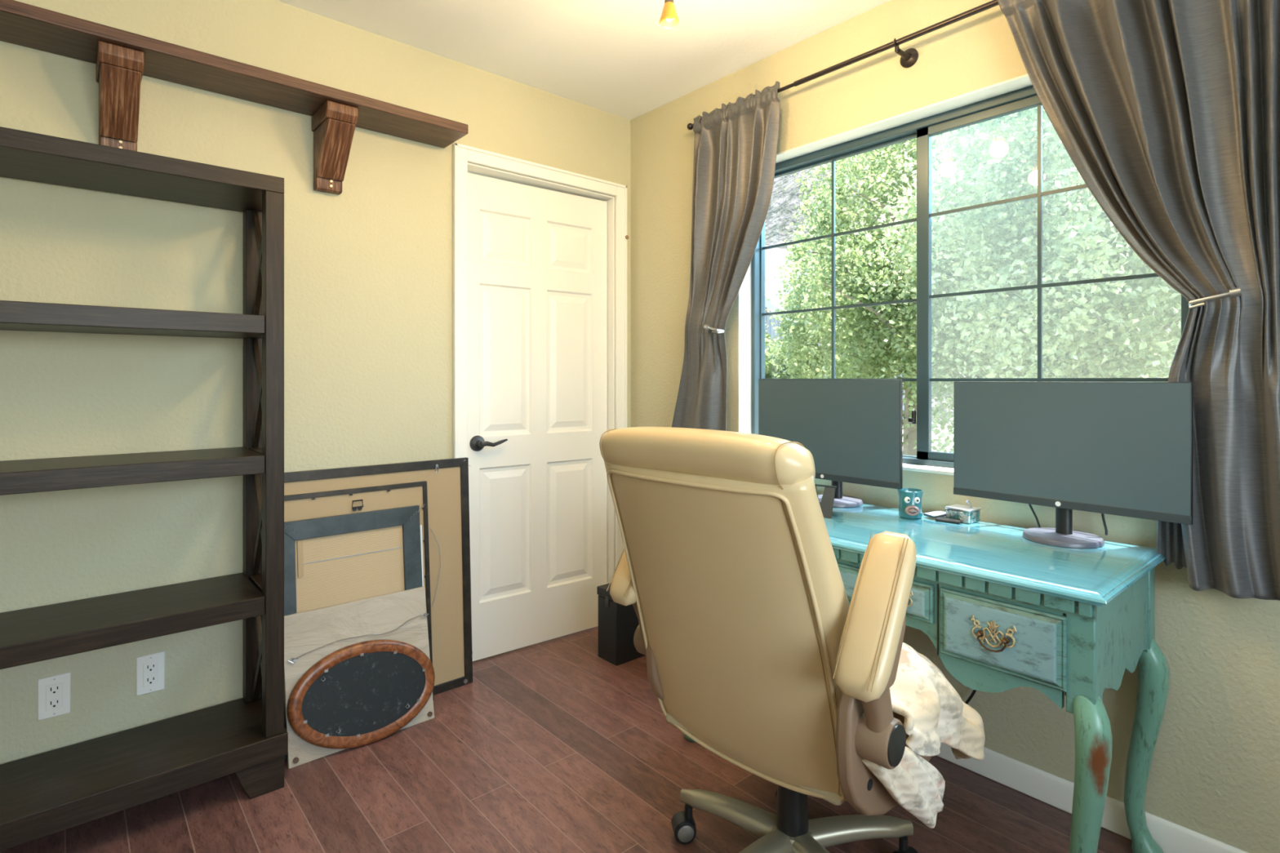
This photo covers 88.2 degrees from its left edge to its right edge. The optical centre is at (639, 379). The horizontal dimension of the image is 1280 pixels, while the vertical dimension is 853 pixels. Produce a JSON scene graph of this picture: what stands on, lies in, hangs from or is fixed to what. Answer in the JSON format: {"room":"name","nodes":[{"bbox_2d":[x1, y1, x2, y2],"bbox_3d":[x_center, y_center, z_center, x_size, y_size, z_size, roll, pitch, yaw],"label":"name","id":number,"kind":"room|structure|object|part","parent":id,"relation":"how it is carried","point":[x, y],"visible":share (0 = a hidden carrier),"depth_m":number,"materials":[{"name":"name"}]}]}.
{"room":"office","nodes":[
{"label":"office","id":0,"kind":"room"},
{"bbox_2d":[0,0,630,764],"bbox_3d":[-1.334,-0.042,2.172,3.300,2.440,0.130,0,0,-41],"label":"wall","id":1,"kind":"structure","parent":0,"point":[368,265],"depth_m":2.06,"materials":[{"name":"beige paint"}]},
{"bbox_2d":[37,672,71,720],"bbox_3d":[-1.622,0.877,1.828,0.069,0.114,0.009,0,0,-41],"label":"wall outlet","id":2,"kind":"object","parent":1,"relation":"attached to","point":[54,692],"visible":1,"depth_m":1.83,"materials":[{"name":"white plastic"}]},
{"bbox_2d":[45,682,62,711],"bbox_3d":[-1.621,0.877,1.827,0.035,0.068,0.003,0,0,-41],"label":"receptacle","id":3,"kind":"object","parent":2,"relation":"attached to","point":[54,691],"depth_m":1.83,"materials":[{"name":"white plastic"}]},
{"bbox_2d":[136,651,164,696],"bbox_3d":[-1.460,0.877,1.969,0.069,0.114,0.009,0,0,-41],"label":"wall outlet","id":4,"kind":"object","parent":1,"relation":"attached to","point":[150,668],"visible":1,"depth_m":1.97,"materials":[{"name":"white plastic"}]},
{"bbox_2d":[143,661,158,687],"bbox_3d":[-1.459,0.877,1.968,0.035,0.068,0.003,0,0,-41],"label":"receptacle","id":5,"kind":"object","parent":4,"relation":"attached to","point":[150,668],"depth_m":1.97,"materials":[{"name":"white plastic"}]},
{"bbox_2d":[0,0,468,194],"bbox_3d":[-1.470,-0.794,1.831,2.048,0.289,0.204,0,0,-41],"label":"wall shelf","id":6,"kind":"object","parent":1,"relation":"attached to","point":[122,58],"visible":0.94,"depth_m":1.94,"materials":[{"name":"brown wood"}]},
{"bbox_2d":[467,173,607,661],"bbox_3d":[-0.440,0.158,2.928,0.738,2.025,0.094,0,0,-38],"label":"door","id":7,"kind":"structure","parent":1,"relation":"in","point":[537,257],"depth_m":2.92,"materials":[{"name":"white paint"}]},
{"bbox_3d":[-0.629,0.265,2.756,0.149,0.066,0.060,0,0,-38],"label":"handle","id":8,"kind":"part","parent":7,"relation":"part of","materials":[{"name":"black metal"}]},
{"bbox_2d":[452,142,626,583],"bbox_3d":[-0.443,0.124,2.930,0.880,2.108,0.154,0,0,-41],"label":"trim","id":9,"kind":"structure","parent":1,"relation":"attached to","point":[462,154],"depth_m":2.87,"materials":[{"name":"white paint"}]},
{"bbox_2d":[0,626,1133,852],"bbox_3d":[-0.123,1.208,0.786,3.610,0.060,4.150,0,0,-41],"label":"floor","id":10,"kind":"structure","parent":0,"point":[552,745],"depth_m":1.86,"materials":[{"name":"laminate"}]},
{"bbox_2d":[0,126,288,852],"bbox_3d":[-1.609,0.297,1.609,1.284,1.762,0.328,0,0,-41],"label":"bookcase","id":11,"kind":"object","parent":10,"relation":"on","point":[44,794],"visible":1,"depth_m":1.80,"materials":[{"name":"brown wood"}]},
{"bbox_3d":[-1.614,0.644,1.614,1.175,0.052,0.314,0,0,-41],"label":"shelf","id":12,"kind":"part","parent":11,"relation":"part of","materials":[{"name":"brown wood"}]},
{"bbox_3d":[-1.614,0.241,1.614,1.175,0.052,0.314,0,0,-41],"label":"shelf","id":13,"kind":"part","parent":11,"relation":"part of","materials":[{"name":"brown wood"}]},
{"bbox_3d":[-1.614,-0.158,1.614,1.175,0.052,0.314,0,0,-41],"label":"shelf","id":14,"kind":"part","parent":11,"relation":"part of","materials":[{"name":"brown wood"}]},
{"bbox_3d":[-1.611,-0.561,1.613,1.268,0.045,0.320,0,0,-41],"label":"panel","id":15,"kind":"part","parent":11,"relation":"part of","materials":[{"name":"brown wood"}]},
{"bbox_3d":[-1.609,1.052,1.609,1.284,0.064,0.328,0,0,-41],"label":"shelf","id":16,"kind":"part","parent":11,"relation":"part of","materials":[{"name":"brown wood"}]},
{"bbox_3d":[-1.241,0.240,2.116,0.048,1.559,0.045,0,0,-41],"label":"post","id":17,"kind":"part","parent":11,"relation":"part of","materials":[{"name":"brown wood"}]},
{"bbox_3d":[-1.152,0.644,2.015,0.032,0.052,0.225,0,0,-41],"label":"rail","id":18,"kind":"part","parent":11,"relation":"part of","materials":[{"name":"brown wood"}]},
{"bbox_3d":[-1.152,0.241,2.015,0.032,0.052,0.225,0,0,-41],"label":"rail","id":19,"kind":"part","parent":11,"relation":"part of","materials":[{"name":"brown wood"}]},
{"bbox_3d":[-1.152,-0.158,2.015,0.032,0.052,0.225,0,0,-41],"label":"rail","id":20,"kind":"part","parent":11,"relation":"part of","materials":[{"name":"brown wood"}]},
{"bbox_3d":[-1.062,0.240,1.911,0.048,1.559,0.049,0,0,-41],"label":"post","id":21,"kind":"part","parent":11,"relation":"part of","materials":[{"name":"brown wood"}]},
{"bbox_2d":[284,504,424,759],"bbox_3d":[-0.955,0.816,2.228,0.495,0.727,0.088,0,0,-41],"label":"picture frame","id":22,"kind":"object","parent":10,"relation":"on","point":[339,559],"visible":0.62,"depth_m":2.23,"materials":[{"name":"wood"}]},
{"bbox_3d":[-1.119,0.818,2.086,0.062,0.722,0.087,0,0,-41],"label":"frame","id":23,"kind":"part","parent":22,"relation":"part of","materials":[{"name":"wood"}]},
{"bbox_3d":[-0.984,0.488,2.245,0.474,0.063,0.024,0,0,-41],"label":"frame","id":24,"kind":"part","parent":22,"relation":"part of","materials":[{"name":"wood"}]},
{"bbox_3d":[-0.807,0.818,2.357,0.062,0.722,0.087,0,0,-41],"label":"frame","id":25,"kind":"part","parent":22,"relation":"part of","materials":[{"name":"wood"}]},
{"bbox_2d":[284,480,433,699],"bbox_3d":[-0.979,0.779,2.273,0.528,0.801,0.078,0,0,-41],"label":"picture frame","id":26,"kind":"object","parent":10,"relation":"on","point":[298,507],"visible":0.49,"depth_m":2.33,"materials":[{"name":"brown wood"}]},
{"bbox_3d":[-0.999,0.387,2.295,0.527,0.017,0.019,0,0,-41],"label":"frame","id":27,"kind":"part","parent":26,"relation":"part of","materials":[{"name":"brown wood"}]},
{"bbox_3d":[-0.786,0.779,2.441,0.016,0.800,0.077,0,0,-41],"label":"frame","id":28,"kind":"part","parent":26,"relation":"part of","materials":[{"name":"brown wood"}]},
{"bbox_2d":[284,586,434,768],"bbox_3d":[-0.918,0.961,2.186,0.466,0.441,0.101,0,0,-41],"label":"picture","id":29,"kind":"object","parent":10,"relation":"on","point":[311,636],"visible":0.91,"depth_m":2.17,"materials":[{"name":"beige wood"}]},
{"bbox_2d":[287,640,435,749],"bbox_3d":[-0.894,1.022,2.157,0.463,0.313,0.082,0,0,-41],"label":"picture frame","id":30,"kind":"object","parent":10,"relation":"on","point":[363,693],"visible":1,"depth_m":2.14,"materials":[{"name":"brown wood"}]},
{"bbox_2d":[284,457,472,695],"bbox_3d":[-0.924,0.743,2.366,0.694,0.873,0.062,0,0,-41],"label":"picture frame","id":31,"kind":"object","parent":10,"relation":"on","point":[447,479],"visible":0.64,"depth_m":2.52,"materials":[{"name":"brown wood"}]},
{"bbox_3d":[-0.940,0.322,2.379,0.685,0.033,0.021,0,0,-41],"label":"frame","id":32,"kind":"part","parent":31,"relation":"part of","materials":[{"name":"brown wood"}]},
{"bbox_3d":[-0.916,1.163,2.350,0.685,0.033,0.021,0,0,-41],"label":"frame","id":33,"kind":"part","parent":31,"relation":"part of","materials":[{"name":"brown wood"}]},
{"bbox_3d":[-0.681,0.743,2.579,0.032,0.871,0.059,0,0,-41],"label":"frame","id":34,"kind":"part","parent":31,"relation":"part of","materials":[{"name":"brown wood"}]},
{"bbox_2d":[420,524,423,586],"bbox_3d":[-0.943,0.856,2.269,0.417,0.646,0.064,0,0,-41],"label":"canvas panel","id":35,"kind":"object","parent":10,"relation":"on","point":[420,525],"visible":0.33,"depth_m":2.41,"materials":[{"name":"white fabric"}]},
{"bbox_2d":[596,582,644,666],"bbox_3d":[-0.067,1.028,2.822,0.201,0.300,0.132,0,0,-41],"label":"case","id":36,"kind":"object","parent":10,"relation":"on","point":[618,624],"visible":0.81,"depth_m":2.75,"materials":[{"name":"black plastic"}]},
{"bbox_3d":[-0.066,0.896,2.823,0.198,0.036,0.132,0,0,-41],"label":"lid","id":37,"kind":"part","parent":36,"relation":"part of","materials":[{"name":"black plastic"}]},
{"bbox_2d":[599,426,931,852],"bbox_3d":[0.337,0.637,1.500,0.695,1.082,0.725,0,0,45],"label":"office chair","id":38,"kind":"object","parent":10,"relation":"on","point":[748,633],"visible":0.98,"depth_m":1.26,"materials":[{"name":"beige leather"}]},
{"bbox_3d":[0.013,0.558,1.597,0.052,0.156,0.098,0,0,44],"label":"arm post","id":39,"kind":"part","parent":38,"relation":"part of","materials":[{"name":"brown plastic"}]},
{"bbox_3d":[0.183,0.497,1.375,0.548,0.690,0.315,0,0,44],"label":"backrest","id":40,"kind":"part","parent":38,"relation":"part of","materials":[{"name":"beige leather"}]},
{"bbox_3d":[0.220,1.071,1.636,0.262,0.061,0.068,0,0,31],"label":"arm","id":41,"kind":"part","parent":38,"relation":"part of","materials":[{"name":"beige metal"}]},
{"bbox_3d":[0.237,1.071,1.447,0.262,0.061,0.068,0,0,-41],"label":"arm","id":42,"kind":"part","parent":38,"relation":"part of","materials":[{"name":"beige metal"}]},
{"bbox_3d":[0.421,1.071,1.405,0.068,0.061,0.262,0,0,-23],"label":"arm","id":43,"kind":"part","parent":38,"relation":"part of","materials":[{"name":"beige metal"}]},
{"bbox_3d":[0.518,1.071,1.567,0.262,0.061,0.068,0,0,-5],"label":"arm","id":44,"kind":"part","parent":38,"relation":"part of","materials":[{"name":"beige metal"}]},
{"bbox_3d":[0.409,0.558,1.145,0.052,0.156,0.098,0,0,44],"label":"arm post","id":45,"kind":"part","parent":38,"relation":"part of","materials":[{"name":"brown plastic"}]},
{"bbox_3d":[0.397,0.744,1.592,0.490,0.111,0.510,0,0,44],"label":"seat","id":46,"kind":"part","parent":38,"relation":"part of","materials":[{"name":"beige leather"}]},
{"bbox_2d":[862,642,985,828],"bbox_3d":[0.491,0.739,1.492,0.454,0.356,0.592,0,0,45],"label":"quilt","id":47,"kind":"object","parent":38,"relation":"on","point":[934,713],"visible":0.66,"depth_m":1.27,"materials":[{"name":"white fabric"}]},
{"bbox_2d":[683,502,1169,852],"bbox_3d":[0.708,0.798,1.897,0.537,0.760,1.205,0,0,-41],"label":"writing desk","id":48,"kind":"object","parent":10,"relation":"on","point":[1002,610],"visible":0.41,"depth_m":1.48,"materials":[{"name":"teal paint"}]},
{"bbox_3d":[0.179,0.900,2.173,0.082,0.555,0.082,0,0,-41],"label":"leg","id":49,"kind":"part","parent":48,"relation":"part of","materials":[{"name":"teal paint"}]},
{"bbox_2d":[814,484,836,518],"bbox_3d":[0.561,0.372,2.053,0.087,0.091,0.122,0,0,-41],"label":"pencil cup","id":50,"kind":"object","parent":48,"relation":"on","point":[828,498],"visible":0.54,"depth_m":2.02,"materials":[{"name":"grey metal"}]},
{"bbox_3d":[0.572,0.373,2.018,0.045,0.088,0.049,0,0,37],"label":"leg","id":51,"kind":"part","parent":50,"relation":"part of","materials":[{"name":"grey metal"}]},
{"bbox_2d":[758,379,902,507],"bbox_3d":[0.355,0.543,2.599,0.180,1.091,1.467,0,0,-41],"label":"computer monitor","id":52,"kind":"object","parent":48,"relation":"on","point":[851,429],"visible":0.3,"depth_m":2.16,"materials":[{"name":"black plastic"}]},
{"bbox_3d":[0.520,0.531,1.734,0.002,0.060,0.462,0,0,-41],"label":"drawer","id":53,"kind":"part","parent":48,"relation":"part of","materials":[{"name":"teal paint"}]},
{"bbox_3d":[0.530,0.531,1.742,0.025,0.090,0.492,0,0,-41],"label":"drawer","id":54,"kind":"part","parent":48,"relation":"part of","materials":[{"name":"teal paint"}]},
{"bbox_2d":[897,488,923,519],"bbox_3d":[0.820,0.376,2.003,0.079,0.083,0.075,0,0,-41],"label":"mug","id":55,"kind":"object","parent":48,"relation":"on","point":[909,499],"visible":1,"depth_m":1.98,"materials":[{"name":"teal ceramic"}]},
{"bbox_3d":[0.628,0.528,1.605,0.005,0.048,0.075,0,0,-41],"label":"pull plate","id":56,"kind":"part","parent":48,"relation":"part of","materials":[{"name":"gold metal"}]},
{"bbox_2d":[924,510,946,518],"bbox_3d":[0.896,0.406,1.993,0.060,0.014,0.044,0,0,-13],"label":"notepad","id":57,"kind":"object","parent":48,"relation":"on","point":[935,514],"visible":0.9,"depth_m":1.98,"materials":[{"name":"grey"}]},
{"bbox_2d":[935,516,962,524],"bbox_3d":[0.912,0.413,1.946,0.068,0.008,0.047,0,0,39],"label":"wallet","id":58,"kind":"object","parent":48,"relation":"on","point":[944,519],"visible":1,"depth_m":1.93,"materials":[{"name":"black leather"}]},
{"bbox_3d":[0.527,0.458,1.740,0.009,0.028,1.132,0,0,-41],"label":"dentil moulding","id":59,"kind":"part","parent":48,"relation":"part of","materials":[{"name":"teal paint"}]},
{"bbox_2d":[944,499,981,524],"bbox_3d":[0.957,0.386,1.957,0.064,0.063,0.078,0,0,-35],"label":"trinket box","id":60,"kind":"object","parent":48,"relation":"on","point":[969,514],"visible":0.96,"depth_m":1.94,"materials":[{"name":"metal"}]},
{"bbox_3d":[0.957,0.381,1.957,0.064,0.007,0.078,0,0,-35],"label":"lid","id":61,"kind":"part","parent":60,"relation":"part of","materials":[{"name":"silver metal"}]},
{"bbox_3d":[0.971,0.366,1.946,0.019,0.025,0.009,0,0,-2],"label":"lid knob","id":62,"kind":"part","parent":60,"relation":"part of","materials":[{"name":"silver metal"}]},
{"bbox_2d":[964,689,976,704],"bbox_3d":[0.970,0.848,1.991,0.008,0.385,0.112,0,0,-41],"label":"power cord","id":63,"kind":"object","parent":48,"relation":"hanging from","point":[974,691],"visible":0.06,"depth_m":1.97,"materials":[{"name":"black plastic"}]},
{"bbox_3d":[0.765,0.572,1.435,0.018,0.036,0.066,0,0,-41],"label":"bail handle","id":64,"kind":"part","parent":48,"relation":"part of","materials":[{"name":"gold metal"}]},
{"bbox_3d":[0.771,0.554,1.440,0.006,0.060,0.094,0,0,-41],"label":"pull plate","id":65,"kind":"part","parent":48,"relation":"part of","materials":[{"name":"gold metal"}]},
{"bbox_3d":[0.777,0.562,1.438,0.002,0.122,0.228,0,0,-41],"label":"drawer","id":66,"kind":"part","parent":48,"relation":"part of","materials":[{"name":"teal paint"}]},
{"bbox_3d":[0.788,0.562,1.447,0.025,0.152,0.258,0,0,-41],"label":"drawer","id":67,"kind":"part","parent":48,"relation":"part of","materials":[{"name":"teal paint"}]},
{"bbox_2d":[953,381,1192,548],"bbox_3d":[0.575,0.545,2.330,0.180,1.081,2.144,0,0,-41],"label":"computer monitor","id":68,"kind":"object","parent":48,"relation":"on","point":[1125,449],"visible":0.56,"depth_m":1.67,"materials":[{"name":"black plastic"}]},
{"bbox_2d":[1028,503,1040,527],"bbox_3d":[1.083,0.331,1.832,0.055,0.167,0.014,0,0,19],"label":"power cord","id":69,"kind":"object","parent":68,"relation":"attached to","point":[1030,505],"visible":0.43,"depth_m":1.83,"materials":[{"name":"black plastic"}]},
{"bbox_2d":[1101,513,1107,535],"bbox_3d":[1.190,0.323,1.698,0.024,0.151,0.009,0,0,15],"label":"cable","id":70,"kind":"object","parent":68,"relation":"attached to","point":[1102,514],"visible":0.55,"depth_m":1.70,"materials":[{"name":"black plastic"}]},
{"bbox_3d":[0.909,0.562,1.351,0.052,0.238,0.052,0,0,-41],"label":"corner post","id":71,"kind":"part","parent":48,"relation":"part of","materials":[{"name":"teal paint"}]},
{"bbox_3d":[0.908,0.900,1.335,0.082,0.555,0.082,0,0,-41],"label":"leg","id":72,"kind":"part","parent":48,"relation":"part of","materials":[{"name":"teal paint"}]},
{"bbox_3d":[1.087,0.560,1.484,0.403,0.235,0.012,0,0,-41],"label":"panel","id":73,"kind":"part","parent":48,"relation":"part of","materials":[{"name":"teal paint"}]},
{"bbox_3d":[1.248,0.900,1.628,0.066,0.555,0.091,0,0,-41],"label":"leg","id":74,"kind":"part","parent":48,"relation":"part of","materials":[{"name":"teal paint"}]},
{"bbox_3d":[1.241,0.562,1.639,0.052,0.238,0.052,0,0,-41],"label":"corner post","id":75,"kind":"part","parent":48,"relation":"part of","materials":[{"name":"teal paint"}]},
{"bbox_2d":[1156,520,1186,569],"bbox_3d":[1.292,0.388,1.582,0.016,0.140,0.085,0,0,-41],"label":"curtain","id":76,"kind":"object","parent":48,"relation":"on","point":[1170,542],"visible":0.48,"depth_m":1.59,"materials":[{"name":"grey fabric"}]},
{"bbox_2d":[276,0,889,119],"bbox_3d":[-0.123,-1.312,0.786,3.610,0.100,4.150,0,0,-41],"label":"ceiling","id":77,"kind":"structure","parent":0,"point":[616,57],"depth_m":2.40,"materials":[{"name":"white paint"}]},
{"bbox_2d":[659,0,679,28],"bbox_3d":[0.131,-1.137,1.560,0.412,0.250,0.584,0,0,25],"label":"ceiling light","id":78,"kind":"object","parent":77,"relation":"attached to","point":[668,19],"visible":1,"depth_m":1.86,"materials":[{"name":"yellow glass"}]},
{"bbox_2d":[664,0,674,3],"bbox_3d":[0.083,-1.077,1.875,0.028,0.025,0.028,0,0,-41],"label":"socket","id":79,"kind":"object","parent":78,"relation":"attached to","point":[665,1],"depth_m":1.86,"materials":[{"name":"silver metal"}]},
{"bbox_2d":[630,0,1279,852],"bbox_3d":[1.185,-0.042,1.910,0.160,2.440,3.830,0,0,-41],"label":"wall","id":80,"kind":"structure","parent":0,"point":[1215,771],"depth_m":1.99,"materials":[{"name":"beige paint"}]},
{"bbox_2d":[703,324,728,333],"bbox_3d":[0.331,-0.202,2.662,0.138,0.040,0.074,0,0,-41],"label":"tieback","id":81,"kind":"object","parent":80,"relation":"attached to","point":[705,326],"visible":0.94,"depth_m":2.62,"materials":[{"name":"silver metal"}]},
{"bbox_3d":[0.299,-0.198,2.615,0.066,0.032,0.031,0,0,17],"label":"arm","id":82,"kind":"part","parent":81,"relation":"part of","materials":[{"name":"silver metal"}]},
{"bbox_3d":[0.314,-0.211,2.681,0.138,0.022,0.021,0,0,-41],"label":"post","id":83,"kind":"part","parent":81,"relation":"part of","materials":[{"name":"silver metal"}]},
{"bbox_2d":[686,0,999,129],"bbox_3d":[0.866,-1.048,2.079,0.099,0.066,1.944,0,0,-41],"label":"curtain rod","id":84,"kind":"object","parent":80,"relation":"attached to","point":[908,58],"visible":0.73,"depth_m":2.12,"materials":[{"name":"brown metal"}]},
{"bbox_2d":[671,80,780,431],"bbox_3d":[0.325,-0.393,2.646,0.069,1.421,0.571,0,0,-40],"label":"curtain","id":85,"kind":"object","parent":84,"relation":"hanging from","point":[735,144],"visible":0.92,"depth_m":2.65,"materials":[{"name":"grey fabric"}]},
{"bbox_2d":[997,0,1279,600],"bbox_3d":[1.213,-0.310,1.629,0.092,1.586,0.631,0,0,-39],"label":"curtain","id":86,"kind":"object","parent":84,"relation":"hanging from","point":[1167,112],"visible":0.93,"depth_m":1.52,"materials":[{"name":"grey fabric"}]},
{"bbox_2d":[737,73,1032,433],"bbox_3d":[0.934,-0.295,2.195,0.156,1.156,1.450,0,0,-41],"label":"trim","id":87,"kind":"structure","parent":80,"relation":"attached to","point":[1023,81],"depth_m":2.43,"materials":[{"name":"white paint"}]},
{"bbox_2d":[902,462,953,475],"bbox_3d":[0.933,0.289,2.194,0.159,0.012,1.446,0,0,-41],"label":"trim","id":88,"kind":"structure","parent":80,"relation":"attached to","point":[926,468],"depth_m":2.12,"materials":[{"name":"white paint"}]},
{"bbox_2d":[751,84,1189,468],"bbox_3d":[0.955,-0.292,2.214,0.079,1.150,1.438,0,0,-41],"label":"window","id":89,"kind":"structure","parent":80,"relation":"in","point":[1025,98],"depth_m":2.20,"materials":[{"name":"brown metal"}]},
{"bbox_3d":[0.739,-0.287,2.488,0.022,1.108,0.717,0,0,-41],"label":"fixed sash","id":90,"kind":"part","parent":89,"relation":"part of","materials":[{"name":"brown metal"}]},
{"bbox_2d":[762,160,916,381],"bbox_3d":[0.733,-0.284,2.494,0.010,1.090,0.675,0,0,-41],"label":"grille","id":91,"kind":"object","parent":89,"relation":"attached to","point":[818,162],"depth_m":2.49,"materials":[{"name":"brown metal"}]},
{"bbox_3d":[0.959,-0.292,2.217,0.070,1.150,1.438,0,0,-41],"label":"frame","id":92,"kind":"part","parent":89,"relation":"part of","materials":[{"name":"brown metal"}]},
{"bbox_2d":[929,103,1168,382],"bbox_3d":[1.179,-0.287,1.945,0.010,1.048,0.655,0,0,-41],"label":"grille","id":93,"kind":"object","parent":89,"relation":"attached to","point":[1020,107],"depth_m":1.94,"materials":[{"name":"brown metal"}]},
{"bbox_3d":[1.173,-0.287,1.952,0.022,1.108,0.721,0,0,-41],"label":"sliding sash","id":94,"kind":"part","parent":89,"relation":"part of","materials":[{"name":"brown metal"}]},
{"bbox_2d":[936,742,1248,852],"bbox_3d":[1.167,1.137,1.798,0.014,0.082,3.685,0,0,-41],"label":"baseboard","id":95,"kind":"structure","parent":80,"relation":"attached to","point":[1057,792],"depth_m":1.80,"materials":[{"name":"white paint"}]},
{"bbox_2d":[1188,287,1242,308],"bbox_3d":[1.327,-0.182,1.515,0.138,0.040,0.097,0,0,-41],"label":"tieback","id":96,"kind":"object","parent":80,"relation":"attached to","point":[1234,292],"visible":0.9,"depth_m":1.47,"materials":[{"name":"silver metal"}]},
{"bbox_3d":[1.276,-0.178,1.488,0.034,0.032,0.086,0,0,-18],"label":"arm","id":97,"kind":"part","parent":96,"relation":"part of","materials":[{"name":"silver metal"}]},
{"bbox_3d":[1.352,-0.192,1.487,0.138,0.022,0.021,0,0,-41],"label":"post","id":98,"kind":"part","parent":96,"relation":"part of","materials":[{"name":"silver metal"}]},
{"label":"outside","id":99,"kind":"structure","parent":0,"visible":0},
{"bbox_2d":[902,423,953,452],"bbox_3d":[11.227,1.728,36.193,59.700,0.100,85.000,0,0,-41],"label":"ground","id":100,"kind":"structure","parent":99,"point":[933,437],"depth_m":19.06,"materials":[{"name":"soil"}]},
{"bbox_2d":[764,320,819,378],"bbox_3d":[1.667,0.399,9.800,2.887,2.574,2.399,0,0,-32],"label":"leafy bush","id":101,"kind":"object","parent":100,"relation":"on","point":[770,368],"visible":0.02,"depth_m":9.41,"materials":[{"name":"green plant"}]},
{"bbox_2d":[764,244,906,419],"bbox_3d":[4.734,-1.647,24.320,7.680,6.650,7.740,0,0,-41],"label":"neighbouring house","id":102,"kind":"structure","parent":100,"relation":"on","point":[771,270],"depth_m":21.14,"materials":[{"name":"grey"}]},
{"bbox_2d":[772,204,904,378],"bbox_3d":[3.291,-0.584,10.433,2.027,4.533,3.115,0,0,21],"label":"leafy tree","id":103,"kind":"object","parent":100,"relation":"on","point":[794,250],"visible":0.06,"depth_m":9.86,"materials":[{"name":"green plant"}]},
{"bbox_2d":[764,138,968,404],"bbox_3d":[2.670,-0.957,8.027,2.429,5.278,2.858,0,0,27],"label":"leafy tree","id":104,"kind":"object","parent":100,"relation":"on","point":[791,340],"visible":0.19,"depth_m":7.51,"materials":[{"name":"green plant"}]},
{"bbox_2d":[781,114,1057,456],"bbox_3d":[2.769,-0.959,6.780,2.506,5.282,2.968,0,0,25],"label":"leafy tree","id":105,"kind":"object","parent":100,"relation":"on","point":[893,337],"visible":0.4,"depth_m":6.52,"materials":[{"name":"green plant"}]},
{"bbox_2d":[855,106,1179,456],"bbox_3d":[3.190,-1.219,5.217,2.680,5.802,2.517,0,0,-31],"label":"leafy tree","id":106,"kind":"object","parent":100,"relation":"on","point":[990,241],"visible":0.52,"depth_m":4.89,"materials":[{"name":"green plant"}]},
{"bbox_2d":[869,107,1180,377],"bbox_3d":[5.306,-2.206,7.202,5.137,7.775,5.093,0,0,-22],"label":"leafy tree","id":107,"kind":"object","parent":100,"relation":"on","point":[1017,115],"visible":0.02,"depth_m":7.09,"materials":[{"name":"green plant"}]},
{"bbox_2d":[1001,138,1181,382],"bbox_3d":[3.701,-1.040,4.340,2.829,5.446,2.136,0,0,-32],"label":"leafy tree","id":108,"kind":"object","parent":100,"relation":"on","point":[1134,294],"visible":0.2,"depth_m":4.42,"materials":[{"name":"green plant"}]},
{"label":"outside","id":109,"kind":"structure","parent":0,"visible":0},
{"bbox_2d":[764,114,1181,428],"bbox_3d":[19.734,-24.955,51.405,53.100,58.568,106.800,0,0,-41],"label":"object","id":110,"kind":"structure","parent":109,"point":[781,209],"depth_m":45.42,"materials":[{"name":"white"}]}
]}

